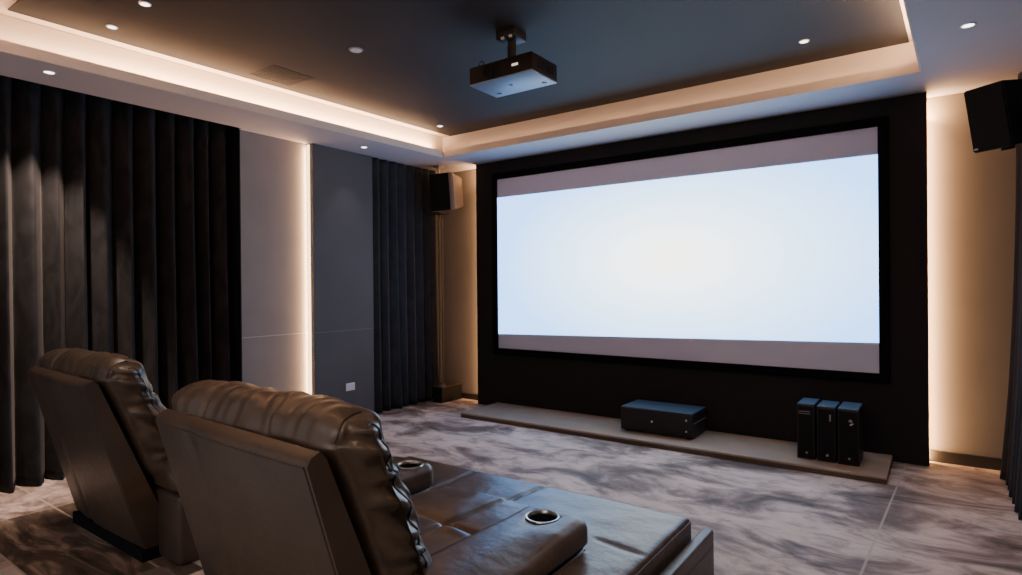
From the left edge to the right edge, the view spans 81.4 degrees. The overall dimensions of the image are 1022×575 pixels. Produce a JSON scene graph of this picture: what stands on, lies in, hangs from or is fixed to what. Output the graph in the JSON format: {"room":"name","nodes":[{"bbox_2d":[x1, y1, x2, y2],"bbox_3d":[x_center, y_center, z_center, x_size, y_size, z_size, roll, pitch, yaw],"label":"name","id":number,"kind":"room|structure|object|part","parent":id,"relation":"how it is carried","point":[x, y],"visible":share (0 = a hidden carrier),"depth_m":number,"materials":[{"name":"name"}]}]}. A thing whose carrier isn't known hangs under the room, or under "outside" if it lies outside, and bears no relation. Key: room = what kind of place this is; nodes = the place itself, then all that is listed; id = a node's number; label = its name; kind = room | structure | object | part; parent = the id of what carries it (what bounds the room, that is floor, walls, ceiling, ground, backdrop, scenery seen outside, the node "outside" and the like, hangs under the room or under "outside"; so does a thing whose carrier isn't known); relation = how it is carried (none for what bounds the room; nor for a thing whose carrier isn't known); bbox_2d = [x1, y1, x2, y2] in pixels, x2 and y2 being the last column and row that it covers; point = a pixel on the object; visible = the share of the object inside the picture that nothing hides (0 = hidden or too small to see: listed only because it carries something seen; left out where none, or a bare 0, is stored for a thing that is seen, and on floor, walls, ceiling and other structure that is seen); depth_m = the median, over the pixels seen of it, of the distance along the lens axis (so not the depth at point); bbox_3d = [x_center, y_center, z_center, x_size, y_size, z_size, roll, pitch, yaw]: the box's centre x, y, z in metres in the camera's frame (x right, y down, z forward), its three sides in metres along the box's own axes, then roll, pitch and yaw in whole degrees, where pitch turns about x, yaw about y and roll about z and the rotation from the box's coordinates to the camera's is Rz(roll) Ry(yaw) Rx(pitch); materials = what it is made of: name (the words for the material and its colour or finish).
{"room":"home theater","nodes":[
{"label":"home theater","id":0,"kind":"room"},
{"bbox_2d":[307,143,373,410],"bbox_3d":[-1.795,-0.022,6.151,0.235,2.765,0.752,0,0,36],"label":"wall","id":1,"kind":"structure","parent":0,"point":[341,199],"depth_m":6.05,"materials":[{"name":"grey paint"}]},
{"bbox_2d":[307,145,311,394],"bbox_3d":[-1.971,-0.025,5.806,0.032,2.736,0.012,0,0,36],"label":"led strip","id":2,"kind":"object","parent":1,"relation":"attached to","point":[308,153],"visible":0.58,"depth_m":5.80,"materials":[{"name":"white plastic"}]},
{"bbox_2d":[317,328,371,332],"bbox_3d":[-1.695,0.440,6.084,0.002,0.005,0.752,0,0,36],"label":"trim","id":3,"kind":"structure","parent":1,"relation":"attached to","point":[366,328],"depth_m":6.07,"materials":[{"name":"grey metal"}]},
{"bbox_2d":[346,382,354,390],"bbox_3d":[-1.654,1.023,6.123,0.012,0.078,0.112,0,0,36],"label":"wall outlet","id":4,"kind":"object","parent":1,"relation":"attached to","point":[349,386],"visible":1,"depth_m":6.12,"materials":[{"name":"white plastic"}]},
{"bbox_2d":[348,384,353,389],"bbox_3d":[-1.651,1.023,6.121,0.003,0.054,0.072,0,0,36],"label":"socket","id":5,"kind":"object","parent":4,"relation":"attached to","point":[350,386],"depth_m":6.12,"materials":[{"name":"white plastic"}]},
{"bbox_2d":[240,130,442,392],"bbox_3d":[-1.616,-0.024,6.470,0.155,2.765,2.865,0,0,36],"label":"wall","id":6,"kind":"structure","parent":0,"point":[273,170],"depth_m":5.53,"materials":[{"name":"grey paint"}]},
{"bbox_2d":[244,332,307,337],"bbox_3d":[-2.182,0.445,5.542,0.002,0.006,0.690,0,0,36],"label":"trim","id":7,"kind":"structure","parent":6,"relation":"attached to","point":[307,332],"depth_m":5.51,"materials":[{"name":"grey metal"}]},
{"bbox_2d":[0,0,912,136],"bbox_3d":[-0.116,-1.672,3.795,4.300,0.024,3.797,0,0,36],"label":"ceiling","id":8,"kind":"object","parent":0,"point":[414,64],"visible":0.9,"depth_m":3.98,"materials":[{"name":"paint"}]},
{"bbox_2d":[106,24,117,29],"bbox_3d":[-2.507,-1.637,3.733,0.067,0.006,0.067,0,0,36],"label":"recessed light","id":9,"kind":"object","parent":8,"relation":"attached to","point":[109,26],"visible":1,"depth_m":3.73,"materials":[{"name":"white plastic"}]},
{"bbox_2d":[138,1,151,6],"bbox_3d":[-2.118,-1.639,3.437,0.067,0.006,0.067,0,0,36],"label":"recessed light","id":10,"kind":"object","parent":8,"relation":"attached to","point":[142,3],"visible":1,"depth_m":3.43,"materials":[{"name":"white plastic"}]},
{"bbox_2d":[249,65,312,85],"bbox_3d":[-1.785,-1.646,4.627,0.325,0.002,0.345,0,0,36],"label":"ceiling vent","id":11,"kind":"object","parent":8,"relation":"attached to","point":[275,66],"visible":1,"depth_m":4.61,"materials":[{"name":"black"}]},
{"bbox_2d":[349,47,362,52],"bbox_3d":[-1.077,-1.648,4.126,0.100,0.009,0.100,0,0,36],"label":"smoke detector","id":12,"kind":"object","parent":8,"relation":"attached to","point":[351,49],"visible":1,"depth_m":4.11,"materials":[{"name":"grey plastic"}]},
{"bbox_2d":[470,26,556,97],"bbox_3d":[0.009,-1.503,3.952,0.506,0.316,0.324,0,0,36],"label":"projector","id":13,"kind":"object","parent":8,"relation":"hanging from","point":[526,71],"visible":1,"depth_m":3.85,"materials":[{"name":"black plastic"}]},
{"bbox_3d":[0.001,-1.630,3.858,0.145,0.061,0.145,0,0,36],"label":"mount plate","id":14,"kind":"part","parent":13,"relation":"part of","materials":[{"name":"black paint"}]},
{"bbox_2d":[538,59,552,75],"bbox_3d":[0.221,-1.414,3.816,0.003,0.055,0.180,0,0,36],"label":"vent grille","id":15,"kind":"object","parent":13,"relation":"attached to","point":[545,67],"depth_m":3.81,"materials":[{"name":"black plastic"}]},
{"bbox_2d":[799,39,808,43],"bbox_3d":[1.997,-1.676,4.048,0.067,0.006,0.067,0,0,36],"label":"recessed light","id":16,"kind":"object","parent":8,"relation":"attached to","point":[803,41],"visible":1,"depth_m":4.05,"materials":[{"name":"white plastic"}]},
{"bbox_2d":[0,398,1021,574],"bbox_3d":[-0.633,1.398,3.265,6.350,0.080,6.950,0,0,36],"label":"floor","id":17,"kind":"structure","parent":0,"point":[937,518],"depth_m":3.65,"materials":[{"name":"tile"}]},
{"bbox_2d":[27,348,198,564],"bbox_3d":[-1.932,0.850,3.549,1.295,1.037,1.353,0,0,36],"label":"recliner","id":18,"kind":"object","parent":17,"relation":"on","point":[100,410],"visible":0.65,"depth_m":2.96,"materials":[{"name":"brown leather"}]},
{"bbox_2d":[38,348,167,479],"bbox_3d":[-2.189,0.678,3.266,1.049,0.689,0.438,0,0,36],"label":"cushion","id":19,"kind":"object","parent":18,"relation":"on","point":[126,443],"depth_m":2.95,"materials":[{"name":"brown leather"}]},
{"bbox_2d":[146,478,156,493],"bbox_3d":[-1.815,1.113,3.700,0.680,0.268,0.975,0,0,36],"label":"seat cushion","id":20,"kind":"object","parent":18,"relation":"on","point":[152,485],"depth_m":3.18,"materials":[{"name":"brown leather"}]},
{"bbox_3d":[-1.500,0.941,3.298,0.302,0.124,0.820,0,0,36],"label":"armrest","id":21,"kind":"part","parent":18,"relation":"part of","materials":[{"name":"brown leather"}]},
{"bbox_3d":[-1.498,1.192,3.297,0.292,0.346,0.798,0,0,36],"label":"arm panel","id":22,"kind":"part","parent":18,"relation":"part of","materials":[{"name":"brown leather"}]},
{"bbox_2d":[138,567,174,574],"bbox_3d":[-1.454,1.256,2.203,0.285,0.222,0.430,0,0,36],"label":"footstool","id":23,"kind":"object","parent":17,"relation":"on","point":[159,570],"visible":1,"depth_m":2.39,"materials":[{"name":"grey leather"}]},
{"bbox_2d":[155,380,713,574],"bbox_3d":[-0.338,0.839,2.471,1.802,1.037,1.768,0,0,36],"label":"recliner","id":24,"kind":"object","parent":17,"relation":"on","point":[269,481],"visible":1,"depth_m":1.91,"materials":[{"name":"brown leather"}]},
{"bbox_2d":[171,380,431,574],"bbox_3d":[-0.731,0.669,2.030,1.049,0.689,0.438,0,0,36],"label":"cushion","id":25,"kind":"object","parent":24,"relation":"on","point":[373,525],"depth_m":1.74,"materials":[{"name":"brown leather"}]},
{"bbox_3d":[-0.773,0.939,2.743,0.307,0.139,0.945,0,0,36],"label":"armrest","id":26,"kind":"part","parent":24,"relation":"part of","materials":[{"name":"brown leather"}]},
{"bbox_3d":[-0.779,1.187,2.731,0.297,0.346,0.895,0,0,36],"label":"arm panel","id":27,"kind":"part","parent":24,"relation":"part of","materials":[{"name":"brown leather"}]},
{"bbox_2d":[411,486,528,553],"bbox_3d":[-0.357,1.103,2.465,0.680,0.268,0.975,0,0,36],"label":"seat cushion","id":28,"kind":"object","parent":24,"relation":"on","point":[447,515],"depth_m":2.60,"materials":[{"name":"brown leather"}]},
{"bbox_3d":[-0.042,0.932,2.062,0.302,0.124,0.820,0,0,36],"label":"armrest","id":29,"kind":"part","parent":24,"relation":"part of","materials":[{"name":"brown leather"}]},
{"bbox_3d":[-0.040,1.182,2.061,0.292,0.346,0.798,0,0,36],"label":"arm panel","id":30,"kind":"part","parent":24,"relation":"part of","materials":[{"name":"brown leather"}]},
{"bbox_3d":[0.464,1.130,2.083,0.050,0.082,1.470,0,0,36],"label":"rail","id":31,"kind":"part","parent":24,"relation":"part of","materials":[{"name":"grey leather"}]},
{"bbox_3d":[0.381,1.249,2.143,0.257,0.205,1.470,0,0,36],"label":"frame","id":32,"kind":"part","parent":24,"relation":"part of","materials":[{"name":"brown leather"}]},
{"bbox_2d":[431,212,461,402],"bbox_3d":[-0.776,0.237,7.093,0.168,2.226,0.383,0,0,36],"label":"speaker stand","id":33,"kind":"object","parent":17,"relation":"on","point":[443,392],"visible":1,"depth_m":7.00,"materials":[{"name":"black paint"}]},
{"bbox_3d":[-0.845,0.147,7.029,0.020,2.023,0.021,0,0,36],"label":"rod","id":34,"kind":"part","parent":33,"relation":"part of","materials":[{"name":"brown metal"}]},
{"bbox_3d":[-0.839,-0.870,6.992,0.140,0.012,0.160,0,0,36],"label":"plate","id":35,"kind":"part","parent":33,"relation":"part of","materials":[{"name":"black paint"}]},
{"bbox_3d":[-0.804,0.147,7.000,0.020,2.023,0.021,0,0,36],"label":"rod","id":36,"kind":"part","parent":33,"relation":"part of","materials":[{"name":"brown metal"}]},
{"bbox_3d":[-0.764,1.164,7.106,0.161,0.012,0.361,0,0,36],"label":"lid","id":37,"kind":"part","parent":33,"relation":"part of","materials":[{"name":"brown wood"}]},
{"bbox_2d":[461,402,892,484],"bbox_3d":[1.190,1.312,5.353,3.758,0.049,0.640,0,0,36],"label":"stage platform","id":38,"kind":"object","parent":17,"relation":"on","point":[874,467],"visible":0.92,"depth_m":4.98,"materials":[{"name":"wood"}]},
{"bbox_2d":[621,399,705,438],"bbox_3d":[1.363,1.175,5.319,0.655,0.223,0.383,0,0,36],"label":"amplifier","id":39,"kind":"object","parent":38,"relation":"on","point":[664,418],"visible":1,"depth_m":5.18,"materials":[{"name":"black paint"}]},
{"bbox_3d":[1.363,1.068,5.322,0.645,0.010,0.367,0,0,36],"label":"lid","id":40,"kind":"part","parent":39,"relation":"part of","materials":[{"name":"blue"}]},
{"bbox_2d":[797,398,819,459],"bbox_3d":[2.277,1.074,4.543,0.120,0.412,0.272,0,0,36],"label":"tower speaker","id":41,"kind":"object","parent":38,"relation":"on","point":[806,407],"visible":0.92,"depth_m":4.44},
{"bbox_3d":[2.201,1.078,4.437,0.104,0.380,0.005,0,0,36],"label":"panel","id":42,"kind":"part","parent":41,"relation":"part of","materials":[{"name":"black"}]},
{"bbox_3d":[2.277,0.871,4.545,0.116,0.008,0.261,0,0,36],"label":"lid","id":43,"kind":"part","parent":41,"relation":"part of","materials":[{"name":"blue"}]},
{"bbox_2d":[817,400,839,462],"bbox_3d":[2.385,1.076,4.460,0.124,0.406,0.277,0,0,36],"label":"tower speaker","id":44,"kind":"object","parent":38,"relation":"on","point":[827,411],"visible":0.95,"depth_m":4.36},
{"bbox_3d":[2.311,1.081,4.357,0.108,0.374,0.005,0,0,36],"label":"panel","id":45,"kind":"part","parent":44,"relation":"part of","materials":[{"name":"black"}]},
{"bbox_3d":[2.387,0.877,4.464,0.120,0.008,0.261,0,0,36],"label":"lid","id":46,"kind":"part","parent":44,"relation":"part of","materials":[{"name":"blue"}]},
{"bbox_2d":[838,402,862,466],"bbox_3d":[2.504,1.075,4.380,0.134,0.406,0.311,0,0,36],"label":"tower speaker","id":47,"kind":"object","parent":38,"relation":"on","point":[850,414],"visible":1,"depth_m":4.27},
{"bbox_3d":[2.422,1.080,4.267,0.118,0.374,0.005,0,0,36],"label":"panel","id":48,"kind":"part","parent":47,"relation":"part of","materials":[{"name":"black"}]},
{"bbox_3d":[2.507,0.876,4.387,0.130,0.008,0.291,0,0,36],"label":"lid","id":49,"kind":"part","parent":47,"relation":"part of","materials":[{"name":"blue"}]},
{"bbox_2d":[0,0,1021,173],"bbox_3d":[-0.658,-1.440,3.258,6.350,0.064,6.950,0,0,36],"label":"ceiling","id":50,"kind":"structure","parent":0,"point":[953,59],"depth_m":4.33,"materials":[{"name":"paint"}]},
{"bbox_2d":[42,70,55,74],"bbox_3d":[-2.978,-1.387,3.830,0.074,0.006,0.074,0,0,36],"label":"recessed light","id":51,"kind":"object","parent":50,"relation":"in","point":[43,71],"visible":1,"depth_m":3.83,"materials":[{"name":"white plastic"}]},
{"bbox_2d":[0,14,443,157],"bbox_3d":[-2.086,-1.557,4.890,0.062,0.186,4.434,0,0,37],"label":"trim","id":52,"kind":"structure","parent":50,"relation":"attached to","point":[14,30],"depth_m":4.42,"materials":[{"name":"beige paint"}]},
{"bbox_2d":[372,157,438,412],"bbox_3d":[-1.175,-0.031,6.806,0.122,2.754,1.031,0,0,36],"label":"curtain","id":53,"kind":"object","parent":50,"relation":"hanging from","point":[406,369],"visible":0.96,"depth_m":6.76,"materials":[{"name":"black fabric"}]},
{"bbox_2d":[429,166,463,211],"bbox_3d":[-0.728,-1.147,6.907,0.348,0.538,0.284,0,0,36],"label":"speaker","id":54,"kind":"object","parent":50,"relation":"attached to","point":[446,192],"visible":1,"depth_m":6.80},
{"bbox_2d":[429,173,450,210],"bbox_3d":[-0.814,-1.096,6.798,0.320,0.427,0.006,0,0,36],"label":"grille","id":55,"kind":"object","parent":54,"relation":"attached to","point":[440,183],"depth_m":6.79,"materials":[{"name":"black fabric"}]},
{"bbox_2d":[442,41,921,157],"bbox_3d":[1.072,-1.585,5.317,4.583,0.186,0.060,0,0,36],"label":"trim","id":56,"kind":"structure","parent":50,"relation":"attached to","point":[901,54],"depth_m":4.89,"materials":[{"name":"beige paint"}]},
{"bbox_2d":[903,0,921,72],"bbox_3d":[1.480,-1.458,2.336,0.012,0.068,4.144,0,0,38],"label":"trim","id":57,"kind":"structure","parent":50,"relation":"attached to","point":[904,1],"depth_m":3.36,"materials":[{"name":"beige paint"}]},
{"bbox_2d":[960,22,976,28],"bbox_3d":[2.500,-1.433,3.249,0.074,0.006,0.074,0,0,36],"label":"recessed light","id":58,"kind":"object","parent":50,"relation":"in","point":[970,24],"visible":1,"depth_m":3.25,"materials":[{"name":"white plastic"}]},
{"bbox_2d":[1000,72,1021,520],"bbox_3d":[3.178,-0.061,3.701,0.168,2.754,1.005,0,0,36],"label":"curtain","id":59,"kind":"object","parent":50,"relation":"hanging from","point":[1011,462],"visible":0.95,"depth_m":3.91,"materials":[{"name":"black fabric"}]},
{"bbox_2d":[476,92,928,465],"bbox_3d":[1.356,-0.048,5.649,4.273,2.765,0.050,0,0,36],"label":"wall","id":60,"kind":"structure","parent":0,"point":[896,413],"depth_m":5.02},
{"bbox_2d":[491,116,889,383],"bbox_3d":[1.333,-0.276,5.611,3.784,2.030,0.034,0,0,36],"label":"projection screen","id":61,"kind":"object","parent":60,"relation":"attached to","point":[768,253],"visible":1,"depth_m":5.29,"materials":[{"name":"white fabric"}]},
{"bbox_2d":[497,154,878,342],"bbox_3d":[1.333,-0.254,5.611,3.644,1.527,0.001,0,0,36],"label":"picture","id":62,"kind":"object","parent":61,"relation":"attached to","point":[789,252],"depth_m":5.33},
{"bbox_2d":[442,92,1015,457],"bbox_3d":[1.470,-0.049,5.836,5.910,2.765,0.120,0,0,36],"label":"wall","id":63,"kind":"structure","parent":0,"point":[972,195],"depth_m":4.43,"materials":[{"name":"beige paint"}]},
{"bbox_2d":[462,393,477,399],"bbox_3d":[-0.528,1.315,7.193,0.785,0.065,0.019,0,0,36],"label":"baseboard","id":64,"kind":"structure","parent":63,"relation":"attached to","point":[464,395],"depth_m":7.15,"materials":[{"name":"black wood"}]},
{"bbox_2d":[929,449,1001,470],"bbox_3d":[3.427,1.277,4.358,0.762,0.085,0.019,0,0,36],"label":"baseboard","id":65,"kind":"structure","parent":63,"relation":"attached to","point":[992,463],"depth_m":4.39,"materials":[{"name":"black wood"}]},
{"bbox_3d":[1.821,-0.042,1.365,0.130,2.765,6.740,0,0,36],"label":"wall","id":66,"kind":"structure","parent":0,"visible":0},
{"bbox_2d":[964,79,1021,152],"bbox_3d":[2.712,-0.924,3.152,0.493,0.370,0.324,0,0,36],"label":"wall speaker","id":67,"kind":"object","parent":66,"relation":"attached to","point":[994,110],"visible":1,"depth_m":3.14,"materials":[{"name":"black paint"}]},
{"bbox_3d":[-3.801,-1.562,3.756,0.663,0.040,4.100,0,0,36],"label":"ceiling","id":68,"kind":"structure","parent":0,"visible":0},
{"bbox_2d":[0,75,230,492],"bbox_3d":[-3.229,-0.068,4.293,0.253,2.882,2.524,0,0,36],"label":"curtain","id":69,"kind":"object","parent":68,"relation":"hanging from","point":[113,213],"visible":0.8,"depth_m":4.48,"materials":[{"name":"fabric"}]},
{"bbox_3d":[-4.002,-0.078,3.944,0.100,2.926,4.150,0,0,36],"label":"wall","id":70,"kind":"structure","parent":0,"visible":0},
{"bbox_2d":[226,125,241,381],"bbox_3d":[-2.592,-0.088,5.400,0.496,2.916,0.010,0,0,36],"label":"trim","id":71,"kind":"structure","parent":70,"relation":"attached to","point":[233,196],"depth_m":5.30,"materials":[{"name":"black fabric"}]}
]}

